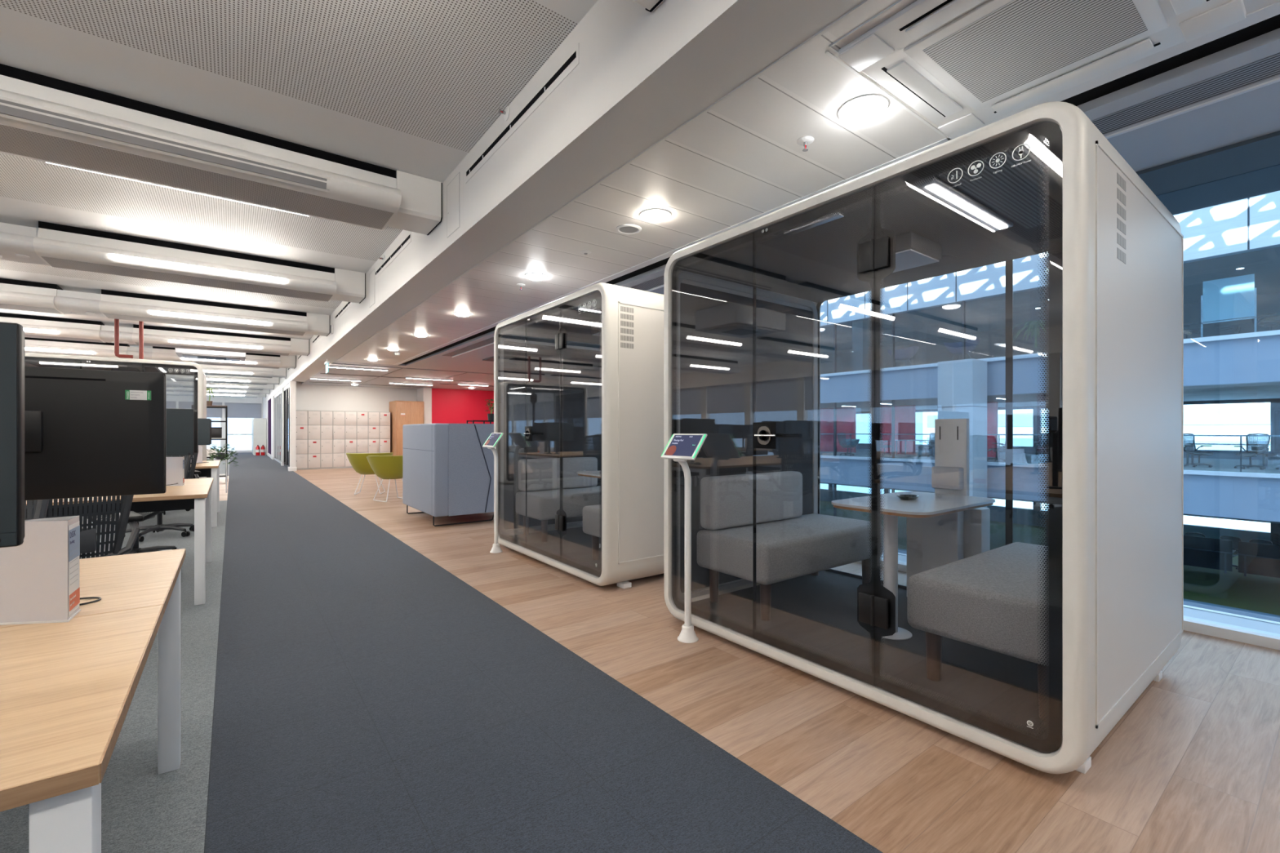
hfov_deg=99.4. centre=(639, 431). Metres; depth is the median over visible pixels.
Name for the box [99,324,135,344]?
beam link
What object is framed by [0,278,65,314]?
light
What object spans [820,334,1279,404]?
wall
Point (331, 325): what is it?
wall sensor
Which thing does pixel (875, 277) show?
door hinge
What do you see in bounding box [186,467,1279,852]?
floor
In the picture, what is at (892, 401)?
window
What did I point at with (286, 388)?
window
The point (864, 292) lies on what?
trim
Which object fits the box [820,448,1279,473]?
floor
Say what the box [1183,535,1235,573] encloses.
desk
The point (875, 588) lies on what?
door handle
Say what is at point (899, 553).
wall
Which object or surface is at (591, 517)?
sofa
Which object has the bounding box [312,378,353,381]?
diffuser
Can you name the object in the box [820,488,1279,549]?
sill
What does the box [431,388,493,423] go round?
wall
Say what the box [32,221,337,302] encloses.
light
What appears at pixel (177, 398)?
wall
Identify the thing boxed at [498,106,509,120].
sprinkler
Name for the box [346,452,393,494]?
tub chair
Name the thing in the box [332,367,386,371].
diffuser
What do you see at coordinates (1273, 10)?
trim
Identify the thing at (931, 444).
chair
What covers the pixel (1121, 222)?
vent
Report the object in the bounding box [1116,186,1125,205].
vent
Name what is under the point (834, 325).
window
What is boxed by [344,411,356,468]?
locker
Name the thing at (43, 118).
light
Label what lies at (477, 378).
ceiling
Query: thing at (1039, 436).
chair
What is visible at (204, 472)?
cable tray
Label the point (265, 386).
end cap
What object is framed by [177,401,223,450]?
window
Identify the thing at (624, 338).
vent
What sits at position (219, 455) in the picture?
potted plant
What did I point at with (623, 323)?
vent
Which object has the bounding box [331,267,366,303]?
end cap
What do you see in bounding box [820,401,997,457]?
wall
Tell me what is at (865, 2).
trim
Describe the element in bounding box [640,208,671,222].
recessed light
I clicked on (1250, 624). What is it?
ledge
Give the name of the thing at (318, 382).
trim
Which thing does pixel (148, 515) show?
chair
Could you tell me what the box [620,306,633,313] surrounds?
vent
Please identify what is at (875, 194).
door frame
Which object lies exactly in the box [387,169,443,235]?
end cap
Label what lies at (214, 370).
light
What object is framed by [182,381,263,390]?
light
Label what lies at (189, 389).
light
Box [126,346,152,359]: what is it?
beam link
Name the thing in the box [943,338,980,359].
tub chair
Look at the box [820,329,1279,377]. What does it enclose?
trim
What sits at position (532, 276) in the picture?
recessed light
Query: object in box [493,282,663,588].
pod
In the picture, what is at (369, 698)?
floor
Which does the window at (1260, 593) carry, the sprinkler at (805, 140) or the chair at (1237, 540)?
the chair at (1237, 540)
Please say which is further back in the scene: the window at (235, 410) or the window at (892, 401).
the window at (235, 410)
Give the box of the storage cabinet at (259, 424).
[252,417,266,455]
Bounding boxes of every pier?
[288,466,297,471]
[289,381,296,466]
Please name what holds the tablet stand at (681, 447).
on the floor at (1193, 765)
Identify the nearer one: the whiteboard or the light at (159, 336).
the light at (159, 336)
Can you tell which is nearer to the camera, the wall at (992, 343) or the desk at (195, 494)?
the desk at (195, 494)
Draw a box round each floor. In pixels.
[0,452,882,852]
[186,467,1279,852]
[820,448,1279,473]
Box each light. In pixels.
[0,63,401,231]
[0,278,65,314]
[0,312,106,342]
[24,337,129,357]
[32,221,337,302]
[98,289,307,335]
[132,324,291,355]
[151,346,280,368]
[155,366,167,372]
[166,386,174,391]
[166,391,179,395]
[174,374,267,384]
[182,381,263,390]
[186,387,260,394]
[191,391,257,397]
[198,364,273,377]
[310,377,361,381]
[328,365,388,371]
[367,358,378,360]
[386,347,399,351]
[388,382,433,385]
[404,377,453,381]
[413,333,428,337]
[453,311,471,316]
[457,383,488,386]
[524,272,547,280]
[572,306,600,313]
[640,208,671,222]
[692,434,706,457]
[838,94,888,123]
[910,175,1013,231]
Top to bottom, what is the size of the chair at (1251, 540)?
1.073 m
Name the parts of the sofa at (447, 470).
leg, panel, leg, panel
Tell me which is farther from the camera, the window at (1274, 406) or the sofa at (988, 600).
the window at (1274, 406)
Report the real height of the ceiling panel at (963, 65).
0.034 m
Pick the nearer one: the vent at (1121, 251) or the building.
the vent at (1121, 251)
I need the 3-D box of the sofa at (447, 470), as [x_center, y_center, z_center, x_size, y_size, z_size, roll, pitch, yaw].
[-2.396,0.522,7.306,1.161,1.235,1.505,0,0,-37]
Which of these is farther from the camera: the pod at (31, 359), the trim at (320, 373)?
the trim at (320, 373)
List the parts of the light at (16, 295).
perforated panel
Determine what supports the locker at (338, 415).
on the floor at (1193, 765)
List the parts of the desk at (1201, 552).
leg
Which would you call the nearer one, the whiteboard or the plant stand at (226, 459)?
the plant stand at (226, 459)
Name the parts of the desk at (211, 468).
leg, leg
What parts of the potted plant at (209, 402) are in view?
pot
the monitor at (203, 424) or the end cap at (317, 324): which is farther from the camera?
the end cap at (317, 324)
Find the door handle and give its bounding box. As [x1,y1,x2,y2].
[857,574,895,644]
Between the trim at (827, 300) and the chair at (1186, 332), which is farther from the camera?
the trim at (827, 300)
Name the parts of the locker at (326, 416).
door, door, door, door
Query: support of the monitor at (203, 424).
on the desk at (211, 468)
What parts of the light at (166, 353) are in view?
perforated panel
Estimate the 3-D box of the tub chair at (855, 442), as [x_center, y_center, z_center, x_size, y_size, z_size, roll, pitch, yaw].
[10.513,0.761,26.938,0.718,0.748,0.780,0,0,-37]
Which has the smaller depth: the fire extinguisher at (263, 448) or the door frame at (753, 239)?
the door frame at (753, 239)
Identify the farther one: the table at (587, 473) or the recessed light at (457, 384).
the recessed light at (457, 384)
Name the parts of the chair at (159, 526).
leg, leg, leg, leg, frame, armrest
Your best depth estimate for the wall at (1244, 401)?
23.09 m
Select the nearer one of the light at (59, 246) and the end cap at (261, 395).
the light at (59, 246)
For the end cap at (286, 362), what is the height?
0.308 m
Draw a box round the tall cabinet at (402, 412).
[389,400,423,455]
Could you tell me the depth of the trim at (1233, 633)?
2.98 m
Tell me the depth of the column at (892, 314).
22.35 m
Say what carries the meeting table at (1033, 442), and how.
on the floor at (1218, 464)
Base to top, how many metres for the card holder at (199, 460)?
0.218 m
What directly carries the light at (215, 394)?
attached to the ceiling at (411, 86)
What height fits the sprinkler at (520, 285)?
0.050 m
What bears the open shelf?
on the floor at (1193, 765)
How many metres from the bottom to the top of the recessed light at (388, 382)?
0.036 m
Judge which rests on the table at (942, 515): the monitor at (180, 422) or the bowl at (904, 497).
the bowl at (904, 497)
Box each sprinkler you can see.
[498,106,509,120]
[516,283,524,289]
[796,135,813,151]
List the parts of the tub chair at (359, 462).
leg, leg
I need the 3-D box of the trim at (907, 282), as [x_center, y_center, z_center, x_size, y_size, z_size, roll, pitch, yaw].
[10.783,-7.860,21.819,0.086,6.000,0.035,0,0,-37]
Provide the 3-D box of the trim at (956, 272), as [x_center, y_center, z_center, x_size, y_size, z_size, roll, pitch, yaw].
[11.883,-7.860,20.357,0.086,6.000,0.035,0,0,-37]
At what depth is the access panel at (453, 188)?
4.13 m
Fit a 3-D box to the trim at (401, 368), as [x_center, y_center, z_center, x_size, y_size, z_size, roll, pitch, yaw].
[-7.077,-1.437,14.574,0.020,0.006,5.400,0,0,-37]
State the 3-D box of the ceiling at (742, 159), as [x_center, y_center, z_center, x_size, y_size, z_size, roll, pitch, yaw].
[-0.191,-1.465,3.987,1.110,0.050,18.600,0,0,-37]
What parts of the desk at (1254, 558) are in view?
leg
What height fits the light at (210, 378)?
0.335 m
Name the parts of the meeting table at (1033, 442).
leg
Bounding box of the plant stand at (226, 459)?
[213,458,226,493]
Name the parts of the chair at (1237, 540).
frame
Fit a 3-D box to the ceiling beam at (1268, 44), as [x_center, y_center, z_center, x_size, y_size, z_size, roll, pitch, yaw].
[1.136,-1.498,3.671,0.110,0.125,16.500,0,0,-37]
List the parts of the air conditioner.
outlet panel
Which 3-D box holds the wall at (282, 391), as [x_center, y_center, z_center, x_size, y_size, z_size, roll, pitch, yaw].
[-11.838,-0.150,18.062,0.130,2.580,0.300,0,0,-37]
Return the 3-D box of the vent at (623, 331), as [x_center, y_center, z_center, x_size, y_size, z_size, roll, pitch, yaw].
[-0.092,-0.718,3.884,0.115,0.036,0.001,0,0,-37]
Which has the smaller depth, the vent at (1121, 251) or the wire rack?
the vent at (1121, 251)
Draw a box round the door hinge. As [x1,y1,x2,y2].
[857,220,895,290]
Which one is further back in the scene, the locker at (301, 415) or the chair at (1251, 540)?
the chair at (1251, 540)
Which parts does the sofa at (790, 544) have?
leg, backrest, leg, seat, leg, leg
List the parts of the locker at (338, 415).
door, door, door, door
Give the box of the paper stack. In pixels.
[206,448,215,456]
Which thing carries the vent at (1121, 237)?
attached to the pod at (742, 304)
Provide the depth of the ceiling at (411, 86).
3.13 m
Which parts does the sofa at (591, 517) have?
seat, leg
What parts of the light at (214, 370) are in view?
perforated panel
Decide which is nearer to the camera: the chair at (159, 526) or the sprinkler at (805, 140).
the sprinkler at (805, 140)
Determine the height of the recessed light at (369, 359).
0.034 m
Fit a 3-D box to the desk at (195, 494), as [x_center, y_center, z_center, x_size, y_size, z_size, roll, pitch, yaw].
[-3.935,0.772,3.684,1.599,0.724,1.542,0,0,-37]
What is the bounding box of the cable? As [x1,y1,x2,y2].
[79,596,101,605]
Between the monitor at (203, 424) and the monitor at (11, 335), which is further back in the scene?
the monitor at (203, 424)
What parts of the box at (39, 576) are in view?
plate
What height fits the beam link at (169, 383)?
0.280 m
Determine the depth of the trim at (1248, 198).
14.48 m
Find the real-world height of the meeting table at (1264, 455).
0.740 m
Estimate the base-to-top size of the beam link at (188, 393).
0.280 m
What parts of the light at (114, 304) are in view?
perforated panel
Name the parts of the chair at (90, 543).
frame, arm post, armrest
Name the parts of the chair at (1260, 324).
seat frame, seat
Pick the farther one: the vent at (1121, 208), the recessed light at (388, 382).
the recessed light at (388, 382)
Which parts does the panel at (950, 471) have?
screen panel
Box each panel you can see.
[369,268,374,306]
[447,172,459,237]
[452,75,1279,359]
[825,0,1245,140]
[906,418,990,582]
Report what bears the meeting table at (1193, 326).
on the floor
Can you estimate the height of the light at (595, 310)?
0.018 m
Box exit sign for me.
[324,359,329,373]
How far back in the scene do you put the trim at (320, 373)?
14.04 m
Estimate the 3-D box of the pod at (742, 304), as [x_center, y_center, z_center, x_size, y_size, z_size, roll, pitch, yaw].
[1.345,0.035,2.921,1.537,2.210,2.050,0,0,-37]
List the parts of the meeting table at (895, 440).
leg, leg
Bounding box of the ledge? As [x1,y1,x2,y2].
[881,553,1279,634]
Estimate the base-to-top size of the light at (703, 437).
0.126 m
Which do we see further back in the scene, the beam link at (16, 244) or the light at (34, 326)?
the light at (34, 326)
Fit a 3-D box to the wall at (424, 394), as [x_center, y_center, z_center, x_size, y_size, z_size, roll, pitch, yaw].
[-7.284,-0.150,18.298,0.270,2.580,0.800,0,0,-37]
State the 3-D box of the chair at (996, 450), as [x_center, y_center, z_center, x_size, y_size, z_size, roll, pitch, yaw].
[13.566,0.598,20.573,0.734,1.073,0.668,0,0,24]
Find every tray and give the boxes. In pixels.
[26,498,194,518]
[188,468,211,477]
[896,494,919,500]
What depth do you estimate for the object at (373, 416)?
17.28 m
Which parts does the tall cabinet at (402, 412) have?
door, door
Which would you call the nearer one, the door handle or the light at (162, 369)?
the door handle
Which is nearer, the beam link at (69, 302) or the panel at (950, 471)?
the panel at (950, 471)
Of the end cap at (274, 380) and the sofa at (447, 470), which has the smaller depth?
the sofa at (447, 470)
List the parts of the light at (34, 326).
perforated panel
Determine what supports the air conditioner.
hanging from the ceiling at (411, 86)
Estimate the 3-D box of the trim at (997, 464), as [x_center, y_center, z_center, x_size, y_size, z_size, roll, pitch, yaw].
[11.395,1.160,21.094,0.420,0.100,40.000,0,0,-37]
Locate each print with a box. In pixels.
[141,364,144,372]
[524,426,532,440]
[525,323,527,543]
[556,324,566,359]
[556,504,566,540]
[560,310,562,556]
[752,422,776,448]
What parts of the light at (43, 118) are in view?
strip frame, perforated panel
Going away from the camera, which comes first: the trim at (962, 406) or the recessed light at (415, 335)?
the recessed light at (415, 335)
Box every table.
[577,470,600,547]
[831,491,995,639]
[894,440,933,457]
[1033,441,1044,460]
[1183,313,1279,329]
[1186,443,1270,467]
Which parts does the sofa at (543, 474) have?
leg, leg, backrest, seat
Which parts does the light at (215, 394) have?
perforated panel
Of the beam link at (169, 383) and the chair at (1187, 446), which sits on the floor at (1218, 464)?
the chair at (1187, 446)
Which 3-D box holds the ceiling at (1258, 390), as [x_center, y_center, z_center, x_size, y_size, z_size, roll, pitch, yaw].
[16.277,-1.355,24.768,11.600,0.110,40.000,0,0,-37]
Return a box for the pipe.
[114,319,143,359]
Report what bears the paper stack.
on the open shelf
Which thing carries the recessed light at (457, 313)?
attached to the ceiling at (742, 159)
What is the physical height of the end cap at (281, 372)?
0.308 m
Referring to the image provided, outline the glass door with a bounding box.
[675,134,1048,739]
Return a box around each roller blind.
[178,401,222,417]
[224,402,262,417]
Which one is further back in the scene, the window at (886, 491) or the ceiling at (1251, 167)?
the window at (886, 491)
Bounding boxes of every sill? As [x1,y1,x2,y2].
[215,450,252,453]
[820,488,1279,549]
[855,443,1279,460]
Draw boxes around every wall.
[166,395,262,404]
[262,395,274,456]
[281,387,284,462]
[296,382,416,412]
[416,387,431,423]
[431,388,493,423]
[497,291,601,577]
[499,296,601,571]
[820,291,1279,374]
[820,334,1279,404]
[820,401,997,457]
[820,457,1279,522]
[852,319,867,371]
[855,398,1279,413]
[897,548,1279,622]
[897,552,1279,625]
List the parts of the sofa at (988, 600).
leg, seat, leg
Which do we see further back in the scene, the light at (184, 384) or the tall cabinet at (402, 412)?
the light at (184, 384)
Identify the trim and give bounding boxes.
[318,382,428,387]
[320,373,471,382]
[335,0,873,361]
[357,368,402,385]
[395,0,1279,365]
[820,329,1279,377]
[820,455,1279,478]
[826,300,827,324]
[857,556,1279,650]
[864,292,865,318]
[906,282,907,310]
[938,405,987,407]
[955,271,956,302]
[1247,197,1249,249]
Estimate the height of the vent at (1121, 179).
0.036 m
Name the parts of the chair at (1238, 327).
seat frame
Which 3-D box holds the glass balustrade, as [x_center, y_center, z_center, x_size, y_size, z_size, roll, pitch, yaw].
[12.048,0.620,21.586,0.045,1.040,40.000,0,0,-37]
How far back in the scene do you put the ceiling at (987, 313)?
21.97 m
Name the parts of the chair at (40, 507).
frame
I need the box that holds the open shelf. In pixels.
[191,404,227,482]
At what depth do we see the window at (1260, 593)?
17.64 m
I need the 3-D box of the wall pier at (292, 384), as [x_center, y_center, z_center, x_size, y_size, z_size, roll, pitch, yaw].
[-9.977,-0.150,15.583,0.140,2.580,0.200,0,0,-37]
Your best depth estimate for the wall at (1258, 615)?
14.82 m
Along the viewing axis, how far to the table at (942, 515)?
2.90 m
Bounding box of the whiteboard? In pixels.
[1200,273,1257,337]
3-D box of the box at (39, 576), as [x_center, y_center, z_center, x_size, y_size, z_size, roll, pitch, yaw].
[-1.301,0.301,1.167,0.124,0.218,0.091,0,0,-37]
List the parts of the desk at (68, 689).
leg, leg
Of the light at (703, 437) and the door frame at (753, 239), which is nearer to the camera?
the door frame at (753, 239)
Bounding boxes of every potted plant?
[206,387,220,405]
[206,444,238,466]
[485,399,493,420]
[1013,320,1048,354]
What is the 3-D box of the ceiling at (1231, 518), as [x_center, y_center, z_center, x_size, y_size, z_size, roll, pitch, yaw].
[16.277,2.365,24.768,11.600,0.150,40.000,0,0,-37]
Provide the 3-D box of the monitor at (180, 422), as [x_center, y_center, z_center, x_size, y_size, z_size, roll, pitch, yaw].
[-3.446,0.125,3.763,0.550,0.570,0.182,0,0,-37]
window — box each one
[166,400,177,408]
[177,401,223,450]
[223,402,262,450]
[274,390,281,463]
[283,382,289,468]
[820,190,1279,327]
[820,500,1279,615]
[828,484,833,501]
[831,402,836,456]
[833,324,836,373]
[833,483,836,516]
[866,400,894,458]
[884,488,889,493]
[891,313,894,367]
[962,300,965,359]
[1018,405,1041,453]
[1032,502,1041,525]
[1183,402,1270,532]
[1216,398,1279,460]
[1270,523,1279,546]
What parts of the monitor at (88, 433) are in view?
mount plate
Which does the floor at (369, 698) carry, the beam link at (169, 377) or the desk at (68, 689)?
the desk at (68, 689)
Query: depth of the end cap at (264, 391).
23.99 m
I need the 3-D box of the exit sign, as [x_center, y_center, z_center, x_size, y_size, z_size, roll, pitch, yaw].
[-6.243,-1.305,10.821,0.060,0.270,0.340,0,0,-37]
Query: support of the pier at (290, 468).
attached to the wall pier at (292, 384)
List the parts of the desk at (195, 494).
leg, leg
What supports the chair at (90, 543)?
on the floor at (369, 698)
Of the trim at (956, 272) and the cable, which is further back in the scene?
the trim at (956, 272)
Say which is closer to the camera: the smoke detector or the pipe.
the smoke detector
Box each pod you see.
[24,351,206,478]
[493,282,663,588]
[663,101,1183,773]
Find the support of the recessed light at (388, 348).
attached to the ceiling at (742, 159)
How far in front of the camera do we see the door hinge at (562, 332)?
4.31 m
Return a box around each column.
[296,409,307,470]
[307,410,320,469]
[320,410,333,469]
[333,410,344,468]
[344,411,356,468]
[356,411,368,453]
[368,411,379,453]
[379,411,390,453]
[937,358,986,507]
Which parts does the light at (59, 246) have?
perforated panel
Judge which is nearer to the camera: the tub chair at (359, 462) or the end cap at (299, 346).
the tub chair at (359, 462)
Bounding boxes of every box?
[0,515,80,625]
[211,426,222,438]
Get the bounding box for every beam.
[262,0,865,404]
[435,27,1279,355]
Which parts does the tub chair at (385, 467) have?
leg, leg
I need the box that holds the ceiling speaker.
[615,223,641,234]
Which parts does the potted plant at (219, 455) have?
pot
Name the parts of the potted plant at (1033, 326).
stem, pot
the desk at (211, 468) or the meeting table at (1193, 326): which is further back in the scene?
the meeting table at (1193, 326)
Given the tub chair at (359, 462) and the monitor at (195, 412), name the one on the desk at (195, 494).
the monitor at (195, 412)
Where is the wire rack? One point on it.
(467, 421)
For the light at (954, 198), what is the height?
0.018 m
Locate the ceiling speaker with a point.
(628, 228)
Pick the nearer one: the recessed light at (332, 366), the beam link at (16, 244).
the beam link at (16, 244)
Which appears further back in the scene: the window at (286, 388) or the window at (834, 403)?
the window at (834, 403)
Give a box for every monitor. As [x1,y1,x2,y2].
[0,321,24,547]
[24,366,166,500]
[166,408,194,455]
[181,418,209,456]
[194,411,197,453]
[209,419,211,444]
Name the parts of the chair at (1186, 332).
seat frame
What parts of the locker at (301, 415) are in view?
door, door, door, door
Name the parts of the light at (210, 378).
perforated panel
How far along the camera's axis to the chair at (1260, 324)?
15.22 m
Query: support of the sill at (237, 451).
attached to the wall at (273, 397)
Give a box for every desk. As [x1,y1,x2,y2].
[0,548,186,852]
[26,478,213,605]
[188,460,220,527]
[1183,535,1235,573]
[1237,541,1279,577]
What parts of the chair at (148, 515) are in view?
seat, seat frame, leg, leg, leg, frame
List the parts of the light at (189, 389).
perforated panel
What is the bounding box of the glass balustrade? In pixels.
[820,433,1279,471]
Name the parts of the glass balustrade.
post, handrail, post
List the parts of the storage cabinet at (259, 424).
door, door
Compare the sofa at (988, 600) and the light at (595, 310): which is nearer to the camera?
the sofa at (988, 600)
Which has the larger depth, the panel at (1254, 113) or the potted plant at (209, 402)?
the potted plant at (209, 402)
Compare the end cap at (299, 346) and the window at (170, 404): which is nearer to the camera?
the end cap at (299, 346)
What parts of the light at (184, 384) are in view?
perforated panel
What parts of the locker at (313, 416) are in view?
door, door, door, door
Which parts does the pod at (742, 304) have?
lock plate, lever, lever, panel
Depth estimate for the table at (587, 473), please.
4.88 m
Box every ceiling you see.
[0,0,597,355]
[301,363,493,391]
[332,13,1279,373]
[337,0,1279,364]
[820,246,1279,352]
[820,382,1279,411]
[820,482,1279,524]
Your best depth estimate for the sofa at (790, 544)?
3.29 m
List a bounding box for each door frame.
[752,238,755,632]
[871,191,879,680]
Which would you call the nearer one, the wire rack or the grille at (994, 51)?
the grille at (994, 51)
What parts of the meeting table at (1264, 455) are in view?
leg, leg, leg, leg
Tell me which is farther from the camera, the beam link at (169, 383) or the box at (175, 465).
the beam link at (169, 383)
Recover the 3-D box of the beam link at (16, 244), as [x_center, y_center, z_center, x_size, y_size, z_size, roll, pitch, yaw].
[-5.969,-1.780,5.145,0.426,0.280,0.662,0,0,-37]
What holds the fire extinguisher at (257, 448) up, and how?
on the floor at (369, 698)
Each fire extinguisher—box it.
[255,444,259,455]
[261,444,265,455]
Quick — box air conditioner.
[175,347,245,361]
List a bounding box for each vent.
[312,335,321,345]
[334,302,352,321]
[374,231,411,279]
[465,42,579,183]
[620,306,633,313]
[620,313,633,319]
[620,320,633,327]
[620,328,633,334]
[620,334,633,342]
[620,342,633,348]
[1116,172,1125,191]
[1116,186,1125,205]
[1116,202,1125,220]
[1116,217,1125,235]
[1116,232,1125,248]
[1116,247,1125,263]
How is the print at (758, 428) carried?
attached to the pod at (742, 304)
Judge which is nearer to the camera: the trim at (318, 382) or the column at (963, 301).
the trim at (318, 382)
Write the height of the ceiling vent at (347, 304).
0.100 m
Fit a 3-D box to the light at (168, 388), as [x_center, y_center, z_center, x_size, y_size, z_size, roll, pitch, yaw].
[-20.132,-1.821,21.557,2.460,0.335,0.742,0,0,-37]
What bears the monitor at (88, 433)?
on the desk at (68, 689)
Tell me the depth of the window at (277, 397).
20.58 m
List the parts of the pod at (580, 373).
lock plate, lever, panel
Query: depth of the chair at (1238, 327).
16.94 m
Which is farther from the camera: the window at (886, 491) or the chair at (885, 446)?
the window at (886, 491)
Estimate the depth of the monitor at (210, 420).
7.15 m
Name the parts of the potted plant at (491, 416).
stem, pot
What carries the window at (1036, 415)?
in the wall at (1244, 401)
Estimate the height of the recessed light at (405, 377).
0.036 m
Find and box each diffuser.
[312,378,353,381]
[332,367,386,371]
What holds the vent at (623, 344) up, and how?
attached to the pod at (580, 373)
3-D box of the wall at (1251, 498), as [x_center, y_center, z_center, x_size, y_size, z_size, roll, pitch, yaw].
[11.483,1.745,21.160,0.400,1.210,40.000,0,0,-37]
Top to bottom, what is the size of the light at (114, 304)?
0.335 m
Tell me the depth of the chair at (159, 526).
5.80 m
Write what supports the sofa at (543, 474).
on the pod at (580, 373)
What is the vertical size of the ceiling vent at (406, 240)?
0.100 m
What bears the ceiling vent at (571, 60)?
in the beam at (641, 74)
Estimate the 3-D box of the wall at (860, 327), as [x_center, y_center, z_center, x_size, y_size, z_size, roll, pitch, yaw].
[9.688,-3.770,23.877,0.400,2.380,0.500,0,0,-37]
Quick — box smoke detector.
[580,249,591,254]
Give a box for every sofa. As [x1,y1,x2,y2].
[402,423,493,526]
[515,457,600,542]
[582,504,601,559]
[697,471,883,621]
[906,542,1048,720]
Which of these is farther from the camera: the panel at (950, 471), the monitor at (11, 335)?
the panel at (950, 471)
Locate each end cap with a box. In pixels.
[257,393,266,397]
[260,389,269,394]
[263,384,274,390]
[267,377,279,384]
[272,368,286,377]
[280,355,296,368]
[290,337,309,355]
[305,312,330,336]
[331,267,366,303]
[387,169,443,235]
[633,0,664,12]
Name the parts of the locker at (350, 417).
door, door, door, door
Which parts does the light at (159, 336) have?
perforated panel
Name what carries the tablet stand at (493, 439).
on the floor at (1193, 765)
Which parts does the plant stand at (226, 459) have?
leg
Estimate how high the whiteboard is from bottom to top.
1.800 m
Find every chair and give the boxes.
[24,499,48,519]
[26,494,143,559]
[87,455,191,554]
[124,443,200,542]
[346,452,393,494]
[366,455,402,502]
[837,432,854,455]
[845,439,859,454]
[880,435,891,455]
[918,432,934,457]
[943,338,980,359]
[986,441,1005,462]
[1034,433,1048,461]
[1183,322,1199,338]
[1183,433,1213,467]
[1184,532,1204,537]
[1213,317,1242,336]
[1219,535,1240,569]
[1234,433,1270,469]
[1248,538,1272,545]
[1252,312,1279,330]
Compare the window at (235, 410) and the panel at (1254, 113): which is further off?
the window at (235, 410)
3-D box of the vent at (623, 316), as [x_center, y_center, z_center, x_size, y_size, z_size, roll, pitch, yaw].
[-0.092,-0.821,3.884,0.115,0.036,0.001,0,0,-37]
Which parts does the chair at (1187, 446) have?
frame, seat frame, seat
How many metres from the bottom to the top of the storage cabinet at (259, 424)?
1.770 m
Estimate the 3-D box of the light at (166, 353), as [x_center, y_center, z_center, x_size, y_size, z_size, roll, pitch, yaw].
[-10.389,-1.821,13.420,2.460,0.335,0.742,0,0,-37]
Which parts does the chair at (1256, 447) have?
seat, seat frame, frame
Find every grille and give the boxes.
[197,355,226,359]
[903,0,1168,110]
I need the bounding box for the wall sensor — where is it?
[330,324,333,333]
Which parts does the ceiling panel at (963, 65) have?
surround trim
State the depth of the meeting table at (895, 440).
25.67 m
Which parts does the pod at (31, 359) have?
panel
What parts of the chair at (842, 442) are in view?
frame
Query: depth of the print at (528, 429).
4.77 m
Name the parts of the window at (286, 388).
pane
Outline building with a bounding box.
[922,408,1048,511]
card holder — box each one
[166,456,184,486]
[192,445,202,462]
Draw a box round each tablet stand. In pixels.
[482,432,503,553]
[661,433,707,643]
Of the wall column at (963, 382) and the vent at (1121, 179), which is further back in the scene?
the wall column at (963, 382)
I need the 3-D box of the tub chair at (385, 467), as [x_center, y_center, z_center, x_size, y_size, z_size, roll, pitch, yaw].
[-4.092,0.761,8.961,0.718,0.748,0.780,0,0,36]
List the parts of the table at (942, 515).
leg, leg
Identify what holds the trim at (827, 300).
attached to the wall
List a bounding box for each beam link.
[0,222,48,265]
[54,289,105,317]
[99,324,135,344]
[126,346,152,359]
[166,374,174,380]
[166,380,182,386]
[179,391,191,395]
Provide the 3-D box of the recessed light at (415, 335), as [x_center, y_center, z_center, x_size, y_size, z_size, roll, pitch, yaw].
[-3.266,-1.423,8.080,0.208,0.034,0.208,0,0,-37]
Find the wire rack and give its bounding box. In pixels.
[466,420,493,423]
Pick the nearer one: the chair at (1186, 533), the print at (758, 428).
the print at (758, 428)

